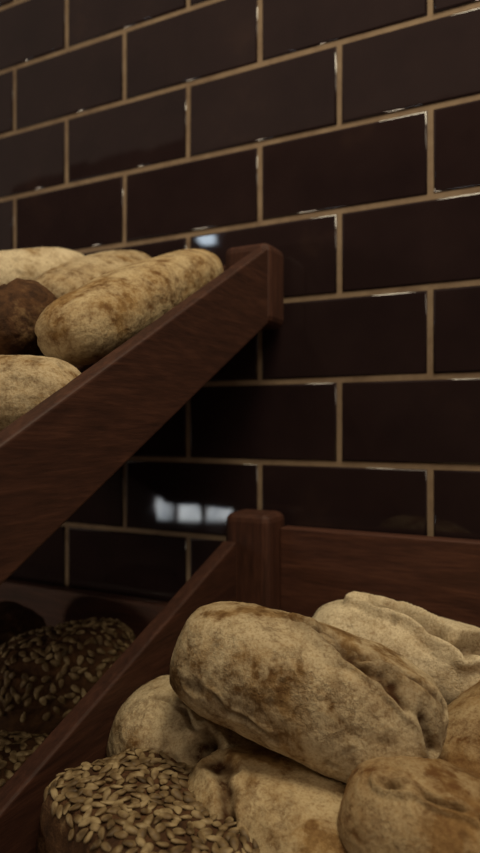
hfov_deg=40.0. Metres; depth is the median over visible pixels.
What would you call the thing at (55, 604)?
crate
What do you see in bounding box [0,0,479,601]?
wall
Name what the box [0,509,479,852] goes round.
crate
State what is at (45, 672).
loaf
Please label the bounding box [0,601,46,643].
loaf
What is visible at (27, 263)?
bread loaf
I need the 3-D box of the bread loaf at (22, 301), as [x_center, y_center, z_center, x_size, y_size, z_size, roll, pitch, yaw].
[-0.223,-0.097,0.621,0.090,0.090,0.117,0,0,38]
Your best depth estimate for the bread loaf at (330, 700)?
0.46 m
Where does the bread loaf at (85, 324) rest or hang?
in the crate at (54, 457)
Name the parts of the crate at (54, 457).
panel, corner post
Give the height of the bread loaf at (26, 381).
0.073 m
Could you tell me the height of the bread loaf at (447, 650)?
0.112 m
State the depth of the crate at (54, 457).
0.51 m
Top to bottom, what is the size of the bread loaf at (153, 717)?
0.119 m
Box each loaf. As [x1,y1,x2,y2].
[0,247,83,284]
[0,278,56,355]
[0,355,80,430]
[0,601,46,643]
[0,617,135,734]
[0,730,48,788]
[35,249,223,365]
[35,250,150,298]
[36,748,259,852]
[106,675,258,766]
[169,601,448,783]
[187,745,347,852]
[312,591,479,704]
[338,756,479,852]
[439,680,479,773]
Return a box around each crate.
[0,243,283,584]
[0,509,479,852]
[0,579,167,637]
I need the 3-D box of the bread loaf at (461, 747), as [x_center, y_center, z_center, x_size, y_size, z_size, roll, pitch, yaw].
[0.203,0.242,0.509,0.167,0.096,0.095,0,0,-34]
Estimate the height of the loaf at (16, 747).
0.096 m
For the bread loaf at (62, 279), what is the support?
in the crate at (54, 457)
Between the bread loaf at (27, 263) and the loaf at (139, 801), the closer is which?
the loaf at (139, 801)
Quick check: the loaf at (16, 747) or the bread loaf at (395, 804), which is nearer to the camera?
the bread loaf at (395, 804)
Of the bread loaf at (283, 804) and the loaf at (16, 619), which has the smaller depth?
the bread loaf at (283, 804)

